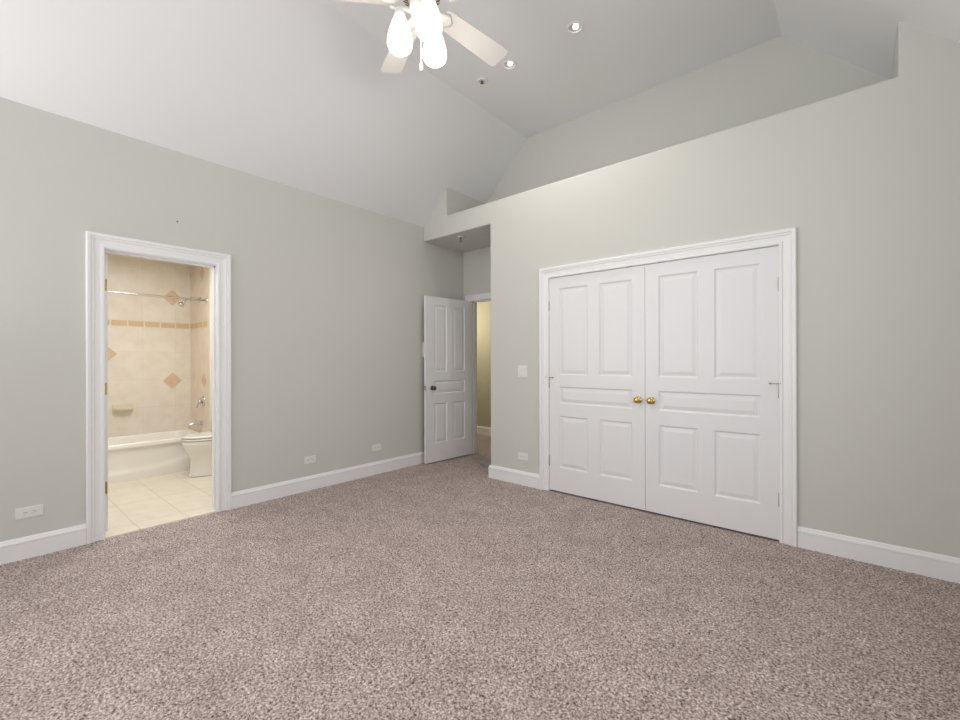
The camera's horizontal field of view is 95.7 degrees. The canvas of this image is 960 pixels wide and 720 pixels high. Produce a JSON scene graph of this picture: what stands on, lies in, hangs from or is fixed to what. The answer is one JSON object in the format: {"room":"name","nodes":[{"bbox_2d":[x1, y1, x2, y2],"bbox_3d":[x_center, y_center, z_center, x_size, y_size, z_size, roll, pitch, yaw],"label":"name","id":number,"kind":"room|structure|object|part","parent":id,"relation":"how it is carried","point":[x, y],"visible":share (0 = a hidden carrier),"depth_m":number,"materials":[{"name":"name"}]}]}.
{"room":"empty bedroom","nodes":[
{"label":"empty bedroom","id":0,"kind":"room"},
{"bbox_2d":[105,253,192,266],"bbox_3d":[-3.283,-1.213,4.330,2.380,0.050,2.300,0,0,41],"label":"ceiling","id":1,"kind":"structure","parent":0,"point":[105,253],"depth_m":5.13,"materials":[{"name":"paint"}]},
{"bbox_2d":[108,255,190,436],"bbox_3d":[-4.274,0.040,4.918,0.104,2.450,1.700,0,0,41],"label":"wall","id":2,"kind":"structure","parent":0,"point":[149,336],"depth_m":5.20,"materials":[{"name":"tile"}]},
{"bbox_2d":[112,404,132,412],"bbox_3d":[-4.090,0.557,4.991,0.087,0.085,0.190,0,0,41],"label":"soap dish","id":3,"kind":"object","parent":2,"relation":"attached to","point":[126,407],"visible":1,"depth_m":4.98,"materials":[{"name":"ceramic"}]},
{"bbox_2d":[190,265,208,431],"bbox_3d":[-3.442,0.038,5.388,0.755,2.450,0.104,0,0,41],"label":"wall","id":4,"kind":"structure","parent":0,"point":[199,319],"depth_m":5.31,"materials":[{"name":"tile"}]},
{"bbox_2d":[177,297,200,306],"bbox_3d":[-3.482,-0.695,5.203,0.076,0.142,0.236,0,0,41],"label":"shower","id":5,"kind":"object","parent":4,"relation":"attached to","point":[181,304],"visible":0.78,"depth_m":5.15,"materials":[{"name":"silver metal"}]},
{"bbox_2d":[187,420,202,426],"bbox_3d":[-3.414,0.766,5.200,0.068,0.075,0.153,0,0,41],"label":"tub spout","id":6,"kind":"object","parent":4,"relation":"attached to","point":[201,421],"visible":1,"depth_m":5.20,"materials":[{"name":"silver metal"}]},
{"bbox_2d":[196,395,204,407],"bbox_3d":[-3.352,0.500,5.207,0.144,0.149,0.061,0,0,41],"label":"tub valve","id":7,"kind":"object","parent":4,"relation":"attached to","point":[201,401],"visible":1,"depth_m":5.20,"materials":[{"name":"silver metal"}]},
{"bbox_3d":[-3.337,0.498,5.224,0.144,0.144,0.016,0,0,41],"label":"plate","id":8,"kind":"part","parent":7,"relation":"part of","materials":[{"name":"silver metal"}]},
{"bbox_2d":[208,268,211,430],"bbox_3d":[-3.280,0.037,4.329,2.380,2.450,2.300,0,0,41],"label":"wall","id":9,"kind":"structure","parent":0,"point":[209,269],"depth_m":5.09,"materials":[{"name":"tile"}]},
{"bbox_2d":[108,291,207,302],"bbox_3d":[-3.784,-0.702,4.497,0.066,0.066,1.700,0,0,41],"label":"shower rod","id":10,"kind":"object","parent":9,"relation":"attached to","point":[206,299],"visible":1,"depth_m":4.78,"materials":[{"name":"silver metal"}]},
{"bbox_2d":[0,97,462,541],"bbox_3d":[-2.391,-0.184,3.447,0.120,2.886,6.760,0,0,41],"label":"wall","id":11,"kind":"structure","parent":0,"point":[327,294],"depth_m":3.71,"materials":[{"name":"paint"}]},
{"bbox_2d":[15,504,42,519],"bbox_3d":[-2.878,0.971,2.777,0.008,0.070,0.126,0,0,41],"label":"power outlet","id":12,"kind":"object","parent":11,"relation":"attached to","point":[37,510],"visible":1,"depth_m":2.77,"materials":[{"name":"white plastic"}]},
{"bbox_2d":[22,510,27,515],"bbox_3d":[-2.890,0.971,2.760,0.004,0.034,0.027,0,0,41],"label":"receptacle","id":13,"kind":"object","parent":12,"relation":"attached to","point":[24,512],"depth_m":2.76,"materials":[{"name":"white plastic"}]},
{"bbox_2d":[0,524,85,564],"bbox_3d":[-3.578,1.197,1.952,0.018,0.146,2.702,0,0,41],"label":"baseboard","id":14,"kind":"structure","parent":11,"relation":"attached to","point":[17,549],"depth_m":2.81,"materials":[{"name":"white paint"}]},
{"bbox_2d":[105,254,107,530],"bbox_3d":[-3.009,0.238,3.359,0.710,2.012,0.097,0,0,41],"label":"door","id":15,"kind":"structure","parent":11,"relation":"in","point":[106,256],"depth_m":3.17,"materials":[{"name":"white paint"}]},
{"bbox_2d":[85,231,230,543],"bbox_3d":[-2.446,0.187,3.362,0.148,2.144,0.914,0,0,41],"label":"door frame","id":16,"kind":"structure","parent":11,"relation":"attached to","point":[96,243],"depth_m":3.15,"materials":[{"name":"white paint"}]},
{"bbox_2d":[105,508,216,538],"bbox_3d":[-2.451,1.258,3.368,0.122,0.022,0.713,0,0,41],"label":"threshold","id":17,"kind":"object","parent":11,"relation":"attached to","point":[119,532],"depth_m":3.32,"materials":[{"name":"stone"}]},
{"bbox_2d":[304,455,315,463],"bbox_3d":[-1.647,0.966,4.212,0.008,0.070,0.118,0,0,41],"label":"power outlet","id":18,"kind":"object","parent":11,"relation":"attached to","point":[310,459],"visible":1,"depth_m":4.21,"materials":[{"name":"white plastic"}]},
{"bbox_2d":[231,451,423,508],"bbox_3d":[-1.137,1.194,4.755,0.073,0.146,2.904,0,0,41],"label":"baseboard","id":19,"kind":"structure","parent":11,"relation":"attached to","point":[242,498],"depth_m":4.27,"materials":[{"name":"white paint"}]},
{"bbox_2d":[372,444,380,450],"bbox_3d":[-1.142,0.965,4.800,0.008,0.070,0.118,0,0,41],"label":"power outlet","id":20,"kind":"object","parent":11,"relation":"attached to","point":[375,447],"visible":1,"depth_m":4.80,"materials":[{"name":"white plastic"}]},
{"bbox_2d":[422,341,423,357],"bbox_3d":[-0.665,-0.128,5.346,0.026,0.200,0.100,0,0,41],"label":"intercom","id":21,"kind":"object","parent":11,"relation":"attached to","point":[422,341],"visible":0.33,"depth_m":5.31,"materials":[{"name":"white plastic"}]},
{"bbox_2d":[430,228,490,252],"bbox_3d":[-0.024,-1.479,5.306,1.056,0.050,0.615,0,0,41],"label":"ceiling","id":22,"kind":"structure","parent":0,"point":[480,239],"depth_m":5.38,"materials":[{"name":"paint"}]},
{"bbox_2d":[453,190,484,213],"bbox_3d":[-0.162,-1.846,5.425,0.096,0.356,0.614,0,0,41],"label":"wall","id":23,"kind":"structure","parent":0,"point":[461,202],"depth_m":5.29,"materials":[{"name":"paint"}]},
{"bbox_2d":[0,434,959,719],"bbox_3d":[-1.092,1.264,3.191,7.018,0.024,7.820,0,0,41],"label":"floor","id":24,"kind":"structure","parent":0,"point":[446,589],"depth_m":2.13,"materials":[{"name":"carpet"}]},
{"bbox_2d":[108,429,200,483],"bbox_3d":[-3.925,1.067,4.736,0.663,0.390,1.518,0,0,41],"label":"bathtub","id":25,"kind":"object","parent":24,"relation":"on","point":[137,456],"visible":0.44,"depth_m":4.71,"materials":[{"name":"ceramic"}]},
{"bbox_2d":[181,431,211,476],"bbox_3d":[-2.929,0.887,4.904,0.452,0.736,0.749,0,0,41],"label":"toilet","id":26,"kind":"object","parent":24,"relation":"on","point":[198,446],"visible":0.3,"depth_m":4.67,"materials":[{"name":"ceramic"}]},
{"bbox_3d":[-3.010,0.854,4.810,0.376,0.020,0.500,0,0,41],"label":"seat","id":27,"kind":"part","parent":26,"relation":"part of","materials":[{"name":"ceramic"}]},
{"bbox_3d":[-3.007,0.827,4.814,0.376,0.022,0.508,0,0,41],"label":"lid","id":28,"kind":"part","parent":26,"relation":"part of","materials":[{"name":"ceramic"}]},
{"bbox_2d":[0,0,959,226],"bbox_3d":[-0.605,-2.144,1.913,4.598,1.023,6.520,0,0,41],"label":"ceiling","id":29,"kind":"structure","parent":0,"point":[293,93],"depth_m":3.44,"materials":[{"name":"paint"}]},
{"bbox_2d":[339,0,507,72],"bbox_3d":[-0.302,-2.148,2.488,1.301,1.016,1.275,0,0,41],"label":"ceiling fan","id":30,"kind":"object","parent":29,"relation":"hanging from","point":[427,21],"visible":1,"depth_m":2.52,"materials":[{"name":"white glass"}]},
{"bbox_3d":[-0.744,-2.031,2.410,0.516,0.042,0.150,0,0,-8],"label":"blade","id":31,"kind":"part","parent":30,"relation":"part of","materials":[{"name":"white wood"}]},
{"bbox_3d":[-0.518,-2.031,2.840,0.150,0.042,0.516,0,0,-26],"label":"blade","id":32,"kind":"part","parent":30,"relation":"part of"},
{"bbox_3d":[-0.456,-1.855,2.474,0.142,0.210,0.142,0,0,41],"label":"lamp shade","id":33,"kind":"part","parent":30,"relation":"part of","materials":[{"name":"white glass"}]},
{"bbox_3d":[-0.447,-1.994,2.475,0.136,0.052,0.026,0,0,3],"label":"lamp arm","id":34,"kind":"part","parent":30,"relation":"part of"},
{"bbox_3d":[-0.277,-1.856,2.362,0.142,0.210,0.142,0,0,41],"label":"lamp shade","id":35,"kind":"part","parent":30,"relation":"part of","materials":[{"name":"white glass"}]},
{"bbox_3d":[-0.268,-1.856,2.572,0.142,0.210,0.142,0,0,41],"label":"lamp shade","id":36,"kind":"part","parent":30,"relation":"part of","materials":[{"name":"white glass"}]},
{"bbox_3d":[-0.040,-2.032,2.759,0.516,0.042,0.150,0,0,-44],"label":"blade","id":37,"kind":"part","parent":30,"relation":"part of","materials":[{"name":"white wood"}]},
{"bbox_2d":[476,77,487,84],"bbox_3d":[0.018,-2.642,4.137,0.108,0.025,0.108,0,0,41],"label":"sprinkler head","id":38,"kind":"object","parent":29,"relation":"attached to","point":[481,81],"visible":1,"depth_m":4.13},
{"bbox_2d":[502,59,516,69],"bbox_3d":[0.265,-2.697,3.907,0.130,0.098,0.130,0,0,41],"label":"recessed light","id":39,"kind":"object","parent":29,"relation":"in","point":[509,64],"visible":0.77,"depth_m":3.92,"materials":[{"name":"white metal"}]},
{"bbox_2d":[566,21,583,33],"bbox_3d":[0.759,-2.698,3.474,0.136,0.098,0.136,0,0,41],"label":"recessed light","id":40,"kind":"object","parent":29,"relation":"in","point":[574,27],"visible":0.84,"depth_m":3.49,"materials":[{"name":"white metal"}]},
{"bbox_3d":[0.767,-2.692,3.483,0.046,0.070,0.046,0,0,41],"label":"bulb","id":41,"kind":"part","parent":40,"relation":"part of","materials":[{"name":"white glass"}]},
{"bbox_2d":[463,36,888,426],"bbox_3d":[1.249,-0.702,5.528,6.498,3.909,1.380,0,0,41],"label":"wall","id":42,"kind":"structure","parent":0,"point":[780,74],"depth_m":4.16,"materials":[{"name":"paint"}]},
{"bbox_2d":[424,295,471,463],"bbox_3d":[-0.390,0.234,5.501,0.159,2.016,0.801,0,0,44],"label":"door","id":43,"kind":"structure","parent":42,"relation":"in","point":[447,322],"depth_m":5.45,"materials":[{"name":"white paint"}]},
{"bbox_3d":[-0.499,-0.263,5.389,0.035,0.820,0.213,0,0,44],"label":"panel","id":44,"kind":"part","parent":43,"relation":"part of","materials":[{"name":"white paint"}]},
{"bbox_3d":[-0.497,0.775,5.388,0.035,0.492,0.213,0,0,44],"label":"panel","id":45,"kind":"part","parent":43,"relation":"part of","materials":[{"name":"white paint"}]},
{"bbox_3d":[-0.390,0.335,5.501,0.035,0.164,0.526,0,0,44],"label":"panel","id":46,"kind":"part","parent":43,"relation":"part of","materials":[{"name":"white paint"}]},
{"bbox_3d":[-0.283,-0.264,5.615,0.035,0.820,0.213,0,0,44],"label":"panel","id":47,"kind":"part","parent":43,"relation":"part of","materials":[{"name":"white paint"}]},
{"bbox_3d":[-0.281,0.774,5.614,0.035,0.492,0.213,0,0,44],"label":"panel","id":48,"kind":"part","parent":43,"relation":"part of","materials":[{"name":"white paint"}]},
{"bbox_2d":[465,292,490,453],"bbox_3d":[0.216,0.194,5.569,0.969,2.124,0.148,0,0,41],"label":"door frame","id":49,"kind":"structure","parent":42,"relation":"attached to","point":[474,303],"depth_m":5.82,"materials":[{"name":"white paint"}]},
{"bbox_2d":[477,426,490,435],"bbox_3d":[0.494,1.193,6.944,3.300,0.146,0.018,0,0,41],"label":"baseboard","id":50,"kind":"structure","parent":42,"relation":"attached to","point":[481,430],"depth_m":7.30,"materials":[{"name":"white paint"}]},
{"bbox_2d":[424,22,959,557],"bbox_3d":[1.091,-0.395,3.883,4.598,3.292,0.120,0,0,41],"label":"wall","id":51,"kind":"structure","parent":0,"point":[867,178],"depth_m":2.78,"materials":[{"name":"paint"}]},
{"bbox_2d":[488,465,539,488],"bbox_3d":[0.574,1.190,4.713,0.647,0.146,0.740,0,0,41],"label":"baseboard","id":52,"kind":"structure","parent":51,"relation":"attached to","point":[514,476],"depth_m":4.42,"materials":[{"name":"white paint"}]},
{"bbox_2d":[518,365,527,376],"bbox_3d":[0.428,0.114,4.367,0.116,0.116,0.010,0,0,41],"label":"light switch","id":53,"kind":"object","parent":51,"relation":"attached to","point":[522,370],"visible":1,"depth_m":4.37,"materials":[{"name":"white plastic"}]},
{"bbox_2d":[518,452,527,460],"bbox_3d":[0.431,0.969,4.367,0.120,0.070,0.008,0,0,41],"label":"power outlet","id":54,"kind":"object","parent":51,"relation":"attached to","point":[523,456],"visible":1,"depth_m":4.36,"materials":[{"name":"white plastic"}]},
{"bbox_2d":[548,265,645,509],"bbox_3d":[0.987,0.228,3.875,0.949,2.021,0.097,0,0,41],"label":"door","id":55,"kind":"structure","parent":51,"relation":"in","point":[596,377],"depth_m":3.84,"materials":[{"name":"white paint"}]},
{"bbox_3d":[0.868,-0.268,4.018,0.296,0.820,0.035,0,0,41],"label":"panel","id":56,"kind":"part","parent":55,"relation":"part of","materials":[{"name":"white paint"}]},
{"bbox_3d":[0.870,0.770,4.017,0.296,0.492,0.035,0,0,41],"label":"panel","id":57,"kind":"part","parent":55,"relation":"part of","materials":[{"name":"white paint"}]},
{"bbox_3d":[1.022,0.330,3.886,0.700,0.164,0.035,0,0,41],"label":"panel","id":58,"kind":"part","parent":55,"relation":"part of","materials":[{"name":"white paint"}]},
{"bbox_3d":[1.174,-0.269,3.755,0.296,0.820,0.035,0,0,41],"label":"panel","id":59,"kind":"part","parent":55,"relation":"part of","materials":[{"name":"white paint"}]},
{"bbox_3d":[1.177,0.769,3.753,0.296,0.492,0.035,0,0,41],"label":"panel","id":60,"kind":"part","parent":55,"relation":"part of","materials":[{"name":"white paint"}]},
{"bbox_3d":[1.297,0.331,3.586,0.059,0.059,0.062,0,0,41],"label":"knob","id":61,"kind":"part","parent":55,"relation":"part of","materials":[{"name":"gold metal"}]},
{"bbox_2d":[539,227,797,546],"bbox_3d":[1.388,0.182,3.611,2.028,2.136,0.146,0,0,41],"label":"door frame","id":62,"kind":"structure","parent":51,"relation":"attached to","point":[786,239],"depth_m":2.97,"materials":[{"name":"white paint"}]},
{"bbox_2d":[645,246,780,539],"bbox_3d":[1.700,0.225,3.263,0.925,2.021,0.097,0,0,41],"label":"door","id":63,"kind":"structure","parent":51,"relation":"in","point":[712,322],"depth_m":3.25,"materials":[{"name":"white paint"}]},
{"bbox_3d":[1.378,0.331,3.517,0.059,0.059,0.062,0,0,41],"label":"knob","id":64,"kind":"part","parent":63,"relation":"part of","materials":[{"name":"gold metal"}]},
{"bbox_3d":[1.561,-0.270,3.423,0.296,0.820,0.035,0,0,41],"label":"panel","id":65,"kind":"part","parent":63,"relation":"part of","materials":[{"name":"white paint"}]},
{"bbox_3d":[1.563,0.768,3.422,0.296,0.492,0.035,0,0,41],"label":"panel","id":66,"kind":"part","parent":63,"relation":"part of","materials":[{"name":"white paint"}]},
{"bbox_3d":[1.716,0.328,3.291,0.700,0.164,0.035,0,0,41],"label":"panel","id":67,"kind":"part","parent":63,"relation":"part of","materials":[{"name":"white paint"}]},
{"bbox_3d":[1.868,-0.271,3.160,0.296,0.820,0.035,0,0,41],"label":"panel","id":68,"kind":"part","parent":63,"relation":"part of","materials":[{"name":"white paint"}]},
{"bbox_3d":[1.870,0.767,3.159,0.296,0.492,0.035,0,0,41],"label":"panel","id":69,"kind":"part","parent":63,"relation":"part of","materials":[{"name":"white paint"}]},
{"bbox_2d":[890,33,896,78],"bbox_3d":[2.803,-1.856,2.881,0.092,0.358,0.614,0,0,41],"label":"wall","id":70,"kind":"structure","parent":0,"point":[894,64],"depth_m":2.76,"materials":[{"name":"paint"}]},
{"bbox_3d":[1.229,-0.195,0.421,0.120,2.886,6.640,0,0,41],"label":"wall","id":71,"kind":"structure","parent":0,"visible":0},
{"bbox_2d":[797,526,959,582],"bbox_3d":[0.578,1.186,0.427,0.884,0.146,5.798,0,0,41],"label":"baseboard","id":72,"kind":"structure","parent":71,"relation":"attached to","point":[933,565],"depth_m":2.63,"materials":[{"name":"white paint"}]}
]}

